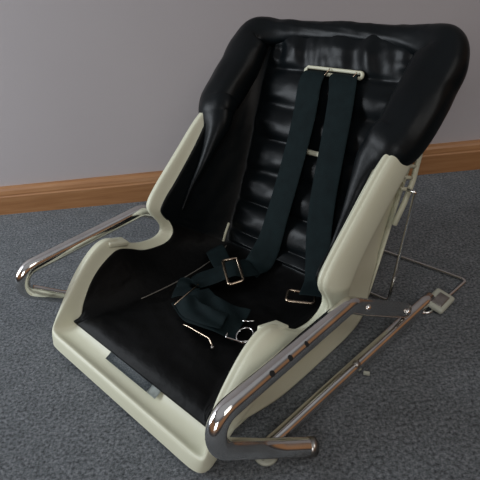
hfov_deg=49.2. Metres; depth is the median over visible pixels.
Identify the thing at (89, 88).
wall
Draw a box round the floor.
[0,169,479,479]
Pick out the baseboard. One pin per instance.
(460, 155)
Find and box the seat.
[15,16,469,472]
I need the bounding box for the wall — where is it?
[0,0,479,186]
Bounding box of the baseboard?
[0,139,479,214]
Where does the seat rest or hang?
on the floor
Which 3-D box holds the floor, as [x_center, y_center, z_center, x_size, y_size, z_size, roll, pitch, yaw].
[0.107,0.868,-0.175,5.200,0.040,4.400,-7,31,0]

